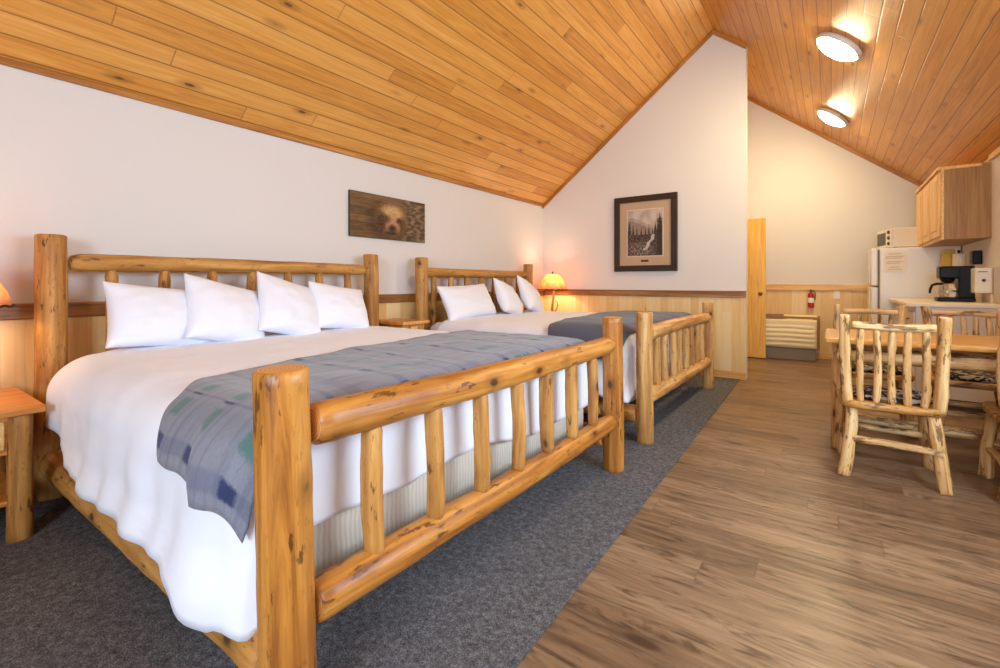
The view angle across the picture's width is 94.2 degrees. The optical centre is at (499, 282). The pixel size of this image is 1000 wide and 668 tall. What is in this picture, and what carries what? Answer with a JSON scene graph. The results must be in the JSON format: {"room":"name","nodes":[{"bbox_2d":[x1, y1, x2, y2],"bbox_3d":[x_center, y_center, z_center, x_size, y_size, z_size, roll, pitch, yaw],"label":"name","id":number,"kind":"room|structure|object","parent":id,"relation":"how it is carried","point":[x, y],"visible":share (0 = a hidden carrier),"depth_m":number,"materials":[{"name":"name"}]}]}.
{"room":"hotel room","nodes":[
{"label":"hotel room","id":0,"kind":"room"},
{"bbox_2d":[0,64,542,433],"bbox_3d":[-1.056,-0.021,4.703,0.134,2.301,10.430,0,0,35],"label":"wall","id":1,"kind":"structure","parent":0,"point":[108,173],"depth_m":3.13,"materials":[{"name":"white paint"}]},
{"bbox_2d":[0,56,542,206],"bbox_3d":[-1.698,-1.161,3.695,0.020,0.040,8.045,0,0,35],"label":"trim","id":2,"kind":"structure","parent":1,"relation":"attached to","point":[12,63],"depth_m":3.23,"materials":[{"name":"orange wood"}]},
{"bbox_2d":[0,290,544,320],"bbox_3d":[-1.685,0.159,3.704,0.030,0.073,8.074,0,0,35],"label":"trim","id":3,"kind":"structure","parent":1,"relation":"attached to","point":[20,312],"depth_m":2.67,"materials":[{"name":"brown wood"}]},
{"bbox_2d":[348,189,424,242],"bbox_3d":[-1.079,-0.630,4.552,0.024,0.415,0.942,0,0,35],"label":"picture","id":4,"kind":"object","parent":1,"relation":"attached to","point":[370,215],"visible":1,"depth_m":4.48},
{"bbox_2d":[0,357,999,667],"bbox_3d":[0.916,1.167,3.296,4.740,0.086,10.430,0,0,35],"label":"floor","id":5,"kind":"structure","parent":0,"point":[753,550],"depth_m":1.82,"materials":[{"name":"brown wood"}]},
{"bbox_2d":[0,387,45,542],"bbox_3d":[-2.470,0.838,1.998,0.634,0.585,0.645,0,0,35],"label":"nightstand","id":6,"kind":"object","parent":5,"relation":"on","point":[17,408],"visible":1,"depth_m":2.02,"materials":[{"name":"orange wood"}]},
{"bbox_2d":[0,471,6,507],"bbox_3d":[-2.475,0.954,2.002,0.560,0.022,0.525,0,0,35],"label":"shelf","id":7,"kind":"object","parent":6,"relation":"attached to","point":[3,499],"depth_m":2.11,"materials":[{"name":"orange wood"}]},
{"bbox_2d":[0,283,15,307],"bbox_3d":[-2.455,0.199,2.065,0.424,0.692,0.424,0,0,35],"label":"table lamp","id":8,"kind":"object","parent":6,"relation":"on","point":[5,300],"visible":1,"depth_m":2.15,"materials":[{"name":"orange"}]},
{"bbox_2d":[33,234,623,667],"bbox_3d":[-0.838,0.438,2.643,2.440,1.387,2.248,0,0,35],"label":"bed","id":9,"kind":"object","parent":5,"relation":"on","point":[291,599],"visible":0.77,"depth_m":1.51,"materials":[{"name":"brown wood"}]},
{"bbox_2d":[314,409,582,574],"bbox_3d":[-0.868,0.728,2.646,2.070,0.335,1.910,0,0,35],"label":"bed skirt","id":10,"kind":"object","parent":9,"relation":"on","point":[338,537],"visible":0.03,"depth_m":1.63,"materials":[{"name":"white fabric"}]},
{"bbox_3d":[-0.900,0.475,2.669,1.990,0.160,1.930,0,0,35],"label":"mattress","id":11,"kind":"object","parent":10,"relation":"on","visible":0},
{"bbox_2d":[184,273,264,340],"bbox_3d":[-1.698,0.185,2.894,0.268,0.494,0.580,0,0,30],"label":"pillow","id":12,"kind":"object","parent":11,"relation":"on","point":[216,311],"visible":0.84,"depth_m":2.77,"materials":[{"name":"white fabric"}]},
{"bbox_2d":[256,271,320,334],"bbox_3d":[-1.460,0.175,3.242,0.273,0.518,0.604,0,0,23],"label":"pillow","id":13,"kind":"object","parent":11,"relation":"on","point":[285,307],"visible":0.83,"depth_m":3.12,"materials":[{"name":"white fabric"}]},
{"bbox_2d":[45,326,600,641],"bbox_3d":[-0.853,0.616,2.623,2.128,0.553,2.303,0,0,35],"label":"duvet","id":14,"kind":"object","parent":11,"relation":"on","point":[106,409],"visible":0.52,"depth_m":1.61,"materials":[{"name":"white fabric"}]},
{"bbox_2d":[102,281,208,348],"bbox_3d":[-1.917,0.190,2.639,0.249,0.405,0.570,0,0,32],"label":"pillow","id":15,"kind":"object","parent":14,"relation":"on","point":[137,316],"visible":0.72,"depth_m":2.50,"materials":[{"name":"white fabric"}]},
{"bbox_2d":[308,281,369,328],"bbox_3d":[-1.237,0.190,3.610,0.249,0.417,0.560,0,0,33],"label":"pillow","id":16,"kind":"object","parent":14,"relation":"on","point":[338,307],"visible":0.8,"depth_m":3.50,"materials":[{"name":"white fabric"}]},
{"bbox_2d":[156,330,584,542],"bbox_3d":[-0.388,0.484,2.291,0.956,0.334,2.281,0,0,35],"label":"throw","id":17,"kind":"object","parent":14,"relation":"on","point":[205,437],"visible":0.86,"depth_m":1.47,"materials":[{"name":"grey fabric"}]},
{"bbox_2d":[379,318,429,329],"bbox_3d":[-0.924,0.738,4.338,0.434,0.785,0.330,0,0,35],"label":"nightstand","id":18,"kind":"object","parent":5,"relation":"on","point":[394,322],"visible":0.21,"depth_m":4.25,"materials":[{"name":"orange wood"}]},
{"bbox_2d":[415,257,713,444],"bbox_3d":[0.699,0.438,4.805,2.438,1.386,2.243,0,0,35],"label":"bed","id":19,"kind":"object","parent":5,"relation":"on","point":[696,336],"visible":0.7,"depth_m":4.00,"materials":[{"name":"brown wood"}]},
{"bbox_2d":[599,356,682,401],"bbox_3d":[0.671,0.728,4.803,2.070,0.335,1.910,0,0,35],"label":"box spring","id":20,"kind":"object","parent":19,"relation":"on","point":[634,397],"visible":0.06,"depth_m":3.52,"materials":[{"name":"grey fabric"}]},
{"bbox_2d":[430,322,441,329],"bbox_3d":[0.638,0.475,4.826,1.990,0.160,1.930,0,0,35],"label":"mattress","id":21,"kind":"object","parent":20,"relation":"on","point":[435,326],"visible":0.12,"depth_m":4.57,"materials":[{"name":"white fabric"}]},
{"bbox_2d":[437,310,682,402],"bbox_3d":[0.685,0.598,4.779,2.126,0.515,2.296,0,0,35],"label":"duvet","id":22,"kind":"object","parent":21,"relation":"on","point":[527,322],"visible":0.33,"depth_m":4.12,"materials":[{"name":"white fabric"}]},
{"bbox_2d":[436,283,496,320],"bbox_3d":[-0.322,0.190,4.874,0.256,0.376,0.922,0,0,26],"label":"pillow","id":23,"kind":"object","parent":22,"relation":"on","point":[459,302],"visible":0.98,"depth_m":4.68,"materials":[{"name":"white fabric"}]},
{"bbox_2d":[493,277,522,313],"bbox_3d":[0.104,0.180,5.431,0.260,0.489,0.656,0,0,22],"label":"pillow","id":24,"kind":"object","parent":22,"relation":"on","point":[508,300],"visible":0.94,"depth_m":5.22,"materials":[{"name":"white fabric"}]},
{"bbox_2d":[517,275,542,310],"bbox_3d":[0.386,0.165,5.868,0.266,0.528,0.723,0,0,19],"label":"pillow","id":25,"kind":"object","parent":22,"relation":"on","point":[530,297],"visible":0.91,"depth_m":5.63,"materials":[{"name":"white fabric"}]},
{"bbox_2d":[548,310,691,358],"bbox_3d":[1.183,0.441,4.435,0.852,0.288,2.305,0,0,35],"label":"throw","id":26,"kind":"object","parent":22,"relation":"on","point":[586,328],"visible":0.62,"depth_m":3.67,"materials":[{"name":"fabric"}]},
{"bbox_2d":[747,218,765,357],"bbox_3d":[3.613,0.075,7.119,0.790,2.085,0.108,0,0,35],"label":"door","id":27,"kind":"structure","parent":5,"relation":"on","point":[756,228],"depth_m":6.97,"materials":[{"name":"brown wood"}]},
{"bbox_2d":[833,304,915,437],"bbox_3d":[2.972,0.659,3.718,0.511,0.953,0.516,0,0,35],"label":"chair","id":28,"kind":"object","parent":5,"relation":"on","point":[903,310],"visible":0.2,"depth_m":3.77,"materials":[{"name":"brown wood"}]},
{"bbox_2d":[852,363,901,374],"bbox_3d":[2.953,0.669,3.689,0.390,0.035,0.360,0,0,35],"label":"seat cushion","id":29,"kind":"object","parent":28,"relation":"on","point":[868,368],"depth_m":3.58,"materials":[{"name":"fabric"}]},
{"bbox_2d":[837,314,953,495],"bbox_3d":[2.327,0.659,2.785,0.507,0.953,0.509,0,0,35],"label":"chair","id":30,"kind":"object","parent":5,"relation":"on","point":[929,410],"visible":1,"depth_m":2.62,"materials":[{"name":"brown wood"}]},
{"bbox_2d":[853,385,932,404],"bbox_3d":[2.346,0.669,2.812,0.390,0.035,0.360,0,0,35],"label":"seat cushion","id":31,"kind":"object","parent":30,"relation":"on","point":[868,389],"depth_m":2.73,"materials":[{"name":"fabric"}]},
{"bbox_2d":[825,328,999,448],"bbox_3d":[2.821,0.743,2.987,1.200,0.775,0.780,0,0,35],"label":"dining table","id":32,"kind":"object","parent":5,"relation":"on","point":[968,352],"visible":0.45,"depth_m":2.97,"materials":[{"name":"brown wood"}]},
{"bbox_2d":[867,246,960,323],"bbox_3d":[5.080,0.352,5.773,0.818,1.555,0.700,0,0,35],"label":"refrigerator","id":33,"kind":"object","parent":5,"relation":"on","point":[922,262],"visible":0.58,"depth_m":5.54,"materials":[{"name":"white metal"}]},
{"bbox_2d":[884,251,906,271],"bbox_3d":[4.741,-0.255,5.580,0.215,0.250,0.003,0,0,35],"label":"paper notice","id":34,"kind":"object","parent":33,"relation":"attached to","point":[894,261],"visible":1,"depth_m":5.58,"materials":[{"name":"white paper"}]},
{"bbox_2d":[877,227,919,248],"bbox_3d":[5.030,-0.548,5.826,0.399,0.245,0.500,0,0,22],"label":"microwave oven","id":35,"kind":"object","parent":33,"relation":"on","point":[907,236],"visible":0.63,"depth_m":5.64,"materials":[{"name":"white plastic"}]},
{"bbox_2d":[895,304,997,412],"bbox_3d":[4.476,0.675,4.755,0.598,0.909,1.500,0,0,35],"label":"base cabinet","id":36,"kind":"object","parent":5,"relation":"on","point":[914,316],"visible":0.12,"depth_m":4.12,"materials":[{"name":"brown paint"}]},
{"bbox_2d":[889,293,999,308],"bbox_3d":[4.475,0.160,4.755,0.640,0.120,1.560,0,0,35],"label":"countertop","id":37,"kind":"structure","parent":36,"relation":"on","point":[983,300],"depth_m":4.28,"materials":[{"name":"beige laminate"}]},
{"bbox_2d":[941,249,955,284],"bbox_3d":[4.902,-0.094,5.077,0.110,0.550,0.100,0,0,35],"label":"carton","id":38,"kind":"object","parent":37,"relation":"on","point":[946,257],"visible":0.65,"depth_m":5.06,"materials":[{"name":"cardboard"}]},
{"bbox_2d":[929,266,975,301],"bbox_3d":[4.441,0.009,4.589,0.334,0.345,0.190,0,0,35],"label":"coffee maker","id":39,"kind":"object","parent":37,"relation":"on","point":[961,291],"visible":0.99,"depth_m":4.52,"materials":[{"name":"black plastic"}]},
{"bbox_2d":[939,278,954,281],"bbox_3d":[4.426,-0.028,4.600,0.120,0.038,0.120,0,0,35],"label":"basket","id":40,"kind":"object","parent":39,"relation":"on","point":[941,279],"depth_m":4.56,"materials":[{"name":"black plastic"}]},
{"bbox_2d":[952,250,965,265],"bbox_3d":[4.838,-0.084,4.902,0.150,0.530,0.150,0,0,35],"label":"paper towel roll","id":41,"kind":"object","parent":37,"relation":"on","point":[959,259],"visible":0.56,"depth_m":4.87,"materials":[{"name":"white paper"}]},
{"bbox_2d":[993,267,999,303],"bbox_3d":[4.340,0.021,4.047,0.022,0.321,0.230,0,0,35],"label":"cutting board","id":42,"kind":"object","parent":37,"relation":"on","point":[996,270],"visible":1,"depth_m":4.06,"materials":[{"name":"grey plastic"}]},
{"bbox_2d":[920,306,999,431],"bbox_3d":[3.429,0.659,3.390,0.511,0.953,0.509,0,0,35],"label":"chair","id":43,"kind":"object","parent":5,"relation":"on","point":[978,380],"visible":0.35,"depth_m":3.46,"materials":[{"name":"brown wood"}]},
{"bbox_2d":[933,369,995,383],"bbox_3d":[3.409,0.669,3.364,0.390,0.035,0.360,0,0,35],"label":"seat cushion","id":44,"kind":"object","parent":43,"relation":"on","point":[955,375],"depth_m":3.28,"materials":[{"name":"fabric"}]},
{"bbox_2d":[977,335,999,502],"bbox_3d":[2.879,0.659,2.409,0.514,0.954,0.510,0,0,35],"label":"chair","id":45,"kind":"object","parent":5,"relation":"on","point":[987,455],"visible":1,"depth_m":2.66,"materials":[{"name":"brown wood"}]},
{"bbox_3d":[0.734,0.830,6.558,0.554,0.600,0.530,0,0,35],"label":"nightstand","id":46,"kind":"object","parent":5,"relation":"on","visible":0},
{"bbox_2d":[538,271,567,310],"bbox_3d":[0.741,0.184,6.546,0.424,0.692,0.424,0,0,35],"label":"table lamp","id":47,"kind":"object","parent":46,"relation":"on","point":[552,281],"visible":0.87,"depth_m":6.42,"materials":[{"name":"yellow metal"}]},
{"bbox_2d":[0,0,999,203],"bbox_3d":[0.916,-2.118,3.296,4.980,2.084,10.430,0,0,35],"label":"ceiling","id":48,"kind":"structure","parent":0,"point":[509,97],"depth_m":3.96,"materials":[{"name":"brown wood"}]},
{"bbox_2d":[817,108,847,126],"bbox_3d":[4.200,-2.095,5.873,0.322,0.268,0.390,0,0,38],"label":"ceiling light","id":49,"kind":"object","parent":48,"relation":"attached to","point":[829,116],"visible":1,"depth_m":5.78,"materials":[{"name":"white plastic"}]},
{"bbox_2d":[816,32,862,60],"bbox_3d":[2.955,-2.063,4.058,0.330,0.274,0.400,0,0,38],"label":"ceiling light","id":50,"kind":"object","parent":48,"relation":"attached to","point":[836,46],"visible":1,"depth_m":3.97,"materials":[{"name":"white plastic"}]},
{"bbox_2d":[543,35,746,379],"bbox_3d":[1.787,-0.965,6.248,2.729,4.190,0.142,0,0,35],"label":"wall","id":51,"kind":"structure","parent":0,"point":[689,139],"depth_m":5.82,"materials":[{"name":"white paint"}]},
{"bbox_2d":[542,29,712,208],"bbox_3d":[1.603,-2.088,6.300,2.370,1.944,0.030,0,0,35],"label":"trim","id":52,"kind":"structure","parent":51,"relation":"attached to","point":[710,33],"depth_m":6.17,"materials":[{"name":"orange wood"}]},
{"bbox_2d":[545,290,745,297],"bbox_3d":[1.768,0.140,6.183,2.684,0.071,0.030,0,0,35],"label":"trim","id":53,"kind":"structure","parent":51,"relation":"attached to","point":[547,292],"depth_m":6.01,"materials":[{"name":"brown wood"}]},
{"bbox_2d":[614,192,677,271],"bbox_3d":[1.894,-0.650,6.085,0.829,0.994,0.035,0,0,35],"label":"framed picture","id":54,"kind":"object","parent":51,"relation":"attached to","point":[645,226],"visible":1,"depth_m":6.07},
{"bbox_2d":[568,289,746,291],"bbox_3d":[1.766,0.099,6.177,2.688,0.014,0.042,0,0,35],"label":"trim","id":55,"kind":"structure","parent":51,"relation":"attached to","point":[568,289],"depth_m":5.92,"materials":[{"name":"brown wood"}]},
{"bbox_2d":[713,29,745,48],"bbox_3d":[2.713,-2.891,5.509,0.355,0.338,0.030,0,0,35],"label":"trim","id":56,"kind":"structure","parent":51,"relation":"attached to","point":[716,33],"depth_m":5.49,"materials":[{"name":"orange wood"}]},
{"bbox_2d":[747,100,918,353],"bbox_3d":[3.975,-0.965,7.585,4.740,4.190,0.134,0,0,35],"label":"wall","id":57,"kind":"structure","parent":0,"point":[824,206],"depth_m":6.97,"materials":[{"name":"white paint"}]},
{"bbox_2d":[766,314,819,360],"bbox_3d":[4.191,0.797,7.082,1.115,0.654,0.430,0,0,35],"label":"air conditioner","id":58,"kind":"object","parent":57,"relation":"attached to","point":[788,336],"visible":0.61,"depth_m":6.80,"materials":[{"name":"beige plastic"}]},
{"bbox_2d":[766,314,783,318],"bbox_3d":[3.987,0.504,7.134,0.623,0.067,0.160,0,0,35],"label":"grille","id":59,"kind":"object","parent":58,"relation":"attached to","point":[768,316],"depth_m":7.00,"materials":[{"name":"brown wood"}]},
{"bbox_2d":[766,346,815,360],"bbox_3d":[4.144,1.034,7.042,1.055,0.179,0.180,0,0,35],"label":"grille","id":60,"kind":"object","parent":58,"relation":"attached to","point":[782,352],"depth_m":6.83,"materials":[{"name":"beige metal"}]},
{"bbox_2d":[808,289,815,307],"bbox_3d":[4.653,0.233,6.954,0.091,0.274,0.110,0,0,1],"label":"fire extinguisher","id":61,"kind":"object","parent":57,"relation":"attached to","point":[811,297],"visible":1,"depth_m":6.92,"materials":[{"name":"red metal"}]},
{"bbox_2d":[766,284,871,290],"bbox_3d":[4.407,0.068,7.190,2.100,0.095,0.035,0,0,35],"label":"trim","id":62,"kind":"structure","parent":57,"relation":"attached to","point":[794,287],"depth_m":6.92,"materials":[{"name":"brown wood"}]},
{"bbox_2d":[816,352,831,359],"bbox_3d":[4.712,1.085,6.981,2.840,0.090,0.022,0,0,35],"label":"baseboard","id":63,"kind":"structure","parent":57,"relation":"attached to","point":[818,355],"depth_m":6.89,"materials":[{"name":"brown wood"}]},
{"bbox_2d":[747,96,921,186],"bbox_3d":[4.901,-2.088,6.841,2.370,1.944,0.030,0,0,35],"label":"trim","id":64,"kind":"structure","parent":57,"relation":"attached to","point":[853,151],"depth_m":6.79,"materials":[{"name":"orange wood"}]},
{"bbox_2d":[834,291,839,298],"bbox_3d":[4.933,0.172,6.809,0.072,0.115,0.015,0,0,35],"label":"switch plate","id":65,"kind":"object","parent":57,"relation":"attached to","point":[836,293],"visible":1,"depth_m":6.81,"materials":[{"name":"white plastic"}]},
{"bbox_2d":[961,155,999,293],"bbox_3d":[4.375,-0.021,3.961,0.120,2.301,5.330,0,0,35],"label":"wall","id":66,"kind":"structure","parent":0,"point":[990,247],"depth_m":4.24,"materials":[{"name":"white paint"}]},
{"bbox_2d":[915,162,991,246],"bbox_3d":[4.819,-0.771,5.004,0.370,0.702,1.496,0,0,35],"label":"upper cabinet","id":67,"kind":"object","parent":66,"relation":"attached to","point":[954,203],"visible":0.94,"depth_m":4.44,"materials":[{"name":"brown wood"}]},
{"bbox_2d":[969,250,981,264],"bbox_3d":[4.722,-0.253,4.616,0.076,0.135,0.120,0,0,35],"label":"wall box","id":68,"kind":"object","parent":66,"relation":"attached to","point":[975,257],"visible":1,"depth_m":4.57,"materials":[{"name":"plastic"}]},
{"bbox_2d":[971,268,992,292],"bbox_3d":[4.524,-0.022,4.377,0.118,0.235,0.299,0,0,35],"label":"wall box","id":69,"kind":"object","parent":66,"relation":"attached to","point":[981,278],"visible":0.91,"depth_m":4.28,"materials":[{"name":"white plastic"}]},
{"bbox_2d":[975,293,993,302],"bbox_3d":[4.832,0.142,4.722,0.020,0.084,1.200,0,0,35],"label":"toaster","id":70,"kind":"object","parent":66,"relation":"attached to","point":[981,297],"depth_m":4.42,"materials":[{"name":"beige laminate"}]},
{"bbox_2d":[988,146,999,160],"bbox_3d":[2.165,-1.154,0.986,0.025,0.055,8.120,0,0,35],"label":"trim","id":71,"kind":"structure","parent":66,"relation":"attached to","point":[995,153],"depth_m":4.14,"materials":[{"name":"brown wood"}]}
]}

